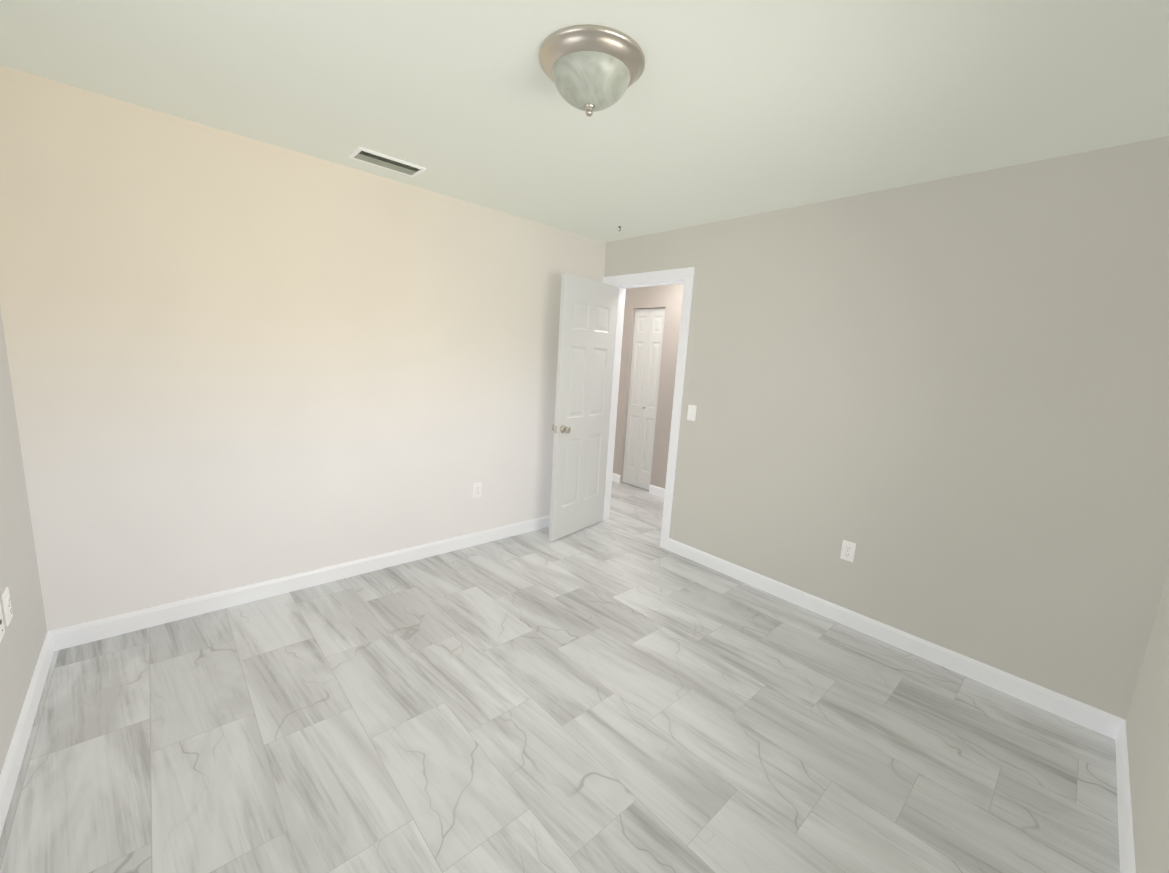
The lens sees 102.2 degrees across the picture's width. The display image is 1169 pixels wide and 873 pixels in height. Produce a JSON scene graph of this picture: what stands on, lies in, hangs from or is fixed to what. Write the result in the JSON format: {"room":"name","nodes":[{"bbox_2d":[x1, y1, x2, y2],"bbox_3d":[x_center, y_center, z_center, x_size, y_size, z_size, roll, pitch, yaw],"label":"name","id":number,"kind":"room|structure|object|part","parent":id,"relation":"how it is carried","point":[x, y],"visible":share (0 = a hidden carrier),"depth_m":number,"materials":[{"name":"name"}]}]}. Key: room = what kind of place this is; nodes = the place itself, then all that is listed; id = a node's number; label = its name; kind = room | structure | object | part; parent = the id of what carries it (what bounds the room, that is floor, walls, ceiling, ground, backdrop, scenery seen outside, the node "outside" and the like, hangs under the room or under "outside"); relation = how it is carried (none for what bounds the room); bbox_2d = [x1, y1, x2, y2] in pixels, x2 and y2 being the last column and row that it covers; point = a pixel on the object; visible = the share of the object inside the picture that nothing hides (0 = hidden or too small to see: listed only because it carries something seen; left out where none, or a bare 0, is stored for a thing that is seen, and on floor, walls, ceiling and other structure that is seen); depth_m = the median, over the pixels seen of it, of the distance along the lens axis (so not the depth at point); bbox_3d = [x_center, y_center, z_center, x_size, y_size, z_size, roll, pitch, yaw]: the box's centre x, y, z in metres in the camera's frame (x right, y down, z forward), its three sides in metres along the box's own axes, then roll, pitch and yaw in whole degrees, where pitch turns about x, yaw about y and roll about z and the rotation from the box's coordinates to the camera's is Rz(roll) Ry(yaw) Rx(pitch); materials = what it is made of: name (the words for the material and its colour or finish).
{"room":"empty bedroom","nodes":[
{"label":"empty bedroom","id":0,"kind":"room"},
{"bbox_2d":[0,308,46,773],"bbox_3d":[-1.299,0.061,0.709,0.120,2.440,3.579,-5,13,-42],"label":"wall","id":1,"kind":"structure","parent":0,"point":[22,641],"depth_m":1.81,"materials":[{"name":"paint"}]},
{"bbox_2d":[0,604,4,641],"bbox_3d":[-1.930,0.613,1.555,0.007,0.115,0.070,-5,13,-42],"label":"electrical outlet plate","id":2,"kind":"object","parent":1,"relation":"attached to","point":[2,631],"visible":0.95,"depth_m":1.56,"materials":[{"name":"white plastic"}]},
{"bbox_2d":[2,587,12,625],"bbox_3d":[-2.017,0.594,1.648,0.012,0.115,0.070,-5,13,-42],"label":"electrical outlet plate","id":3,"kind":"object","parent":1,"relation":"attached to","point":[6,599],"visible":1,"depth_m":1.64,"materials":[{"name":"white plastic"}]},
{"bbox_2d":[0,630,59,836],"bbox_3d":[-1.323,1.208,0.953,0.013,0.098,3.270,-5,13,-42],"label":"baseboard","id":4,"kind":"structure","parent":1,"relation":"attached to","point":[9,774],"depth_m":1.67,"materials":[{"name":"white paint"}]},
{"bbox_2d":[0,65,605,630],"bbox_3d":[-1.127,-0.349,3.170,3.493,2.440,0.120,-5,13,-42],"label":"wall","id":5,"kind":"structure","parent":0,"point":[234,361],"depth_m":2.47,"materials":[{"name":"paint"}]},
{"bbox_2d":[56,515,549,649],"bbox_3d":[-1.197,0.819,3.278,3.373,0.098,0.013,-5,13,-42],"label":"baseboard","id":6,"kind":"structure","parent":5,"relation":"attached to","point":[87,632],"depth_m":2.70,"materials":[{"name":"white paint"}]},
{"bbox_2d":[473,482,481,497],"bbox_3d":[-0.806,0.404,3.551,0.070,0.115,0.012,-5,13,-42],"label":"duplex electrical outlet","id":7,"kind":"object","parent":5,"relation":"attached to","point":[477,489],"visible":1,"depth_m":3.55,"materials":[{"name":"white plastic"}]},
{"bbox_2d":[0,481,1119,872],"bbox_3d":[0.034,0.927,3.669,5.940,0.100,5.779,-5,13,-42],"label":"floor","id":8,"kind":"structure","parent":0,"point":[620,689],"depth_m":1.83,"materials":[{"name":"tile"}]},
{"bbox_2d":[0,0,1168,241],"bbox_3d":[0.186,-1.572,3.242,5.940,0.100,5.779,-5,13,-42],"label":"ceiling","id":9,"kind":"structure","parent":0,"point":[718,110],"depth_m":1.71,"materials":[{"name":"white paint"}]},
{"bbox_2d":[348,146,425,176],"bbox_3d":[-1.056,-1.470,2.532,0.350,0.011,0.175,-5,13,-42],"label":"ceiling vent","id":10,"kind":"object","parent":9,"relation":"in","point":[368,156],"visible":1,"depth_m":2.52,"materials":[{"name":"white metal"}]},
{"bbox_2d":[539,25,644,116],"bbox_3d":[0.020,-1.162,1.574,0.350,0.167,0.350,-5,13,-42],"label":"flush-mount light","id":11,"kind":"object","parent":9,"relation":"attached to","point":[589,69],"visible":1,"depth_m":1.48,"materials":[{"name":"white glass"}]},
{"bbox_3d":[0.020,-1.155,1.575,0.262,0.094,0.262,-5,13,-42],"label":"lamp shade","id":12,"kind":"part","parent":11,"relation":"part of","materials":[{"name":"white glass"}]},
{"bbox_2d":[613,284,683,488],"bbox_3d":[1.460,-0.420,4.508,0.120,2.440,3.000,-5,13,-42],"label":"wall","id":13,"kind":"structure","parent":0,"point":[668,298],"depth_m":5.15,"materials":[{"name":"paint"}]},
{"bbox_2d":[622,308,664,489],"bbox_3d":[0.666,-0.410,5.343,0.061,2.020,0.452,-5,13,-42],"label":"bifold closet door","id":14,"kind":"structure","parent":13,"relation":"in","point":[644,379],"depth_m":5.35,"materials":[{"name":"white paint"}]},
{"bbox_2d":[649,484,664,497],"bbox_3d":[1.541,0.785,4.446,0.013,0.098,2.405,-5,13,-42],"label":"baseboard","id":15,"kind":"structure","parent":13,"relation":"attached to","point":[656,490],"depth_m":5.23,"materials":[{"name":"white paint"}]},
{"bbox_2d":[604,136,1168,719],"bbox_3d":[1.280,-0.183,3.052,0.120,2.440,3.339,-5,13,-42],"label":"wall","id":16,"kind":"structure","parent":0,"point":[942,404],"depth_m":2.35,"materials":[{"name":"paint"}]},
{"bbox_2d":[549,272,618,540],"bbox_3d":[0.002,-0.212,3.857,0.169,2.050,0.708,11,12,36],"label":"door","id":17,"kind":"structure","parent":16,"relation":"in","point":[587,330],"depth_m":3.80,"materials":[{"name":"white paint"}]},
{"bbox_3d":[-0.182,-0.060,3.647,0.169,0.064,0.064,11,12,36],"label":"knob","id":18,"kind":"part","parent":17,"relation":"part of","materials":[{"name":"silver metal"}]},
{"bbox_2d":[603,267,694,549],"bbox_3d":[0.464,-0.239,3.947,0.158,2.153,0.931,-5,13,-42],"label":"door frame","id":19,"kind":"structure","parent":16,"relation":"attached to","point":[686,275],"depth_m":3.69,"materials":[{"name":"white paint"}]},
{"bbox_2d":[687,405,696,420],"bbox_3d":[0.790,-0.174,3.489,0.017,0.115,0.070,-5,13,-42],"label":"toggle light switch","id":20,"kind":"object","parent":16,"relation":"attached to","point":[691,415],"visible":1,"depth_m":3.49,"materials":[{"name":"white plastic"}]},
{"bbox_2d":[840,540,855,561],"bbox_3d":[1.541,0.671,2.758,0.012,0.115,0.070,-5,13,-42],"label":"duplex electrical outlet","id":21,"kind":"object","parent":16,"relation":"attached to","point":[848,551],"visible":1,"depth_m":2.75,"materials":[{"name":"white plastic"}]},
{"bbox_2d":[667,538,1115,735],"bbox_3d":[1.460,1.047,2.882,0.013,0.098,2.369,-5,13,-42],"label":"baseboard","id":22,"kind":"structure","parent":16,"relation":"attached to","point":[968,667],"depth_m":2.51,"materials":[{"name":"white paint"}]},
{"bbox_2d":[1126,570,1168,872],"bbox_3d":[1.196,0.219,0.671,3.493,2.440,0.120,-5,13,-42],"label":"wall","id":23,"kind":"structure","parent":0,"point":[1147,724],"depth_m":1.53,"materials":[{"name":"paint"}]},
{"bbox_2d":[1108,716,1135,872],"bbox_3d":[1.038,1.364,0.876,3.373,0.098,0.013,-5,13,-42],"label":"baseboard","id":24,"kind":"structure","parent":23,"relation":"attached to","point":[1125,823],"depth_m":1.64,"materials":[{"name":"white paint"}]}
]}

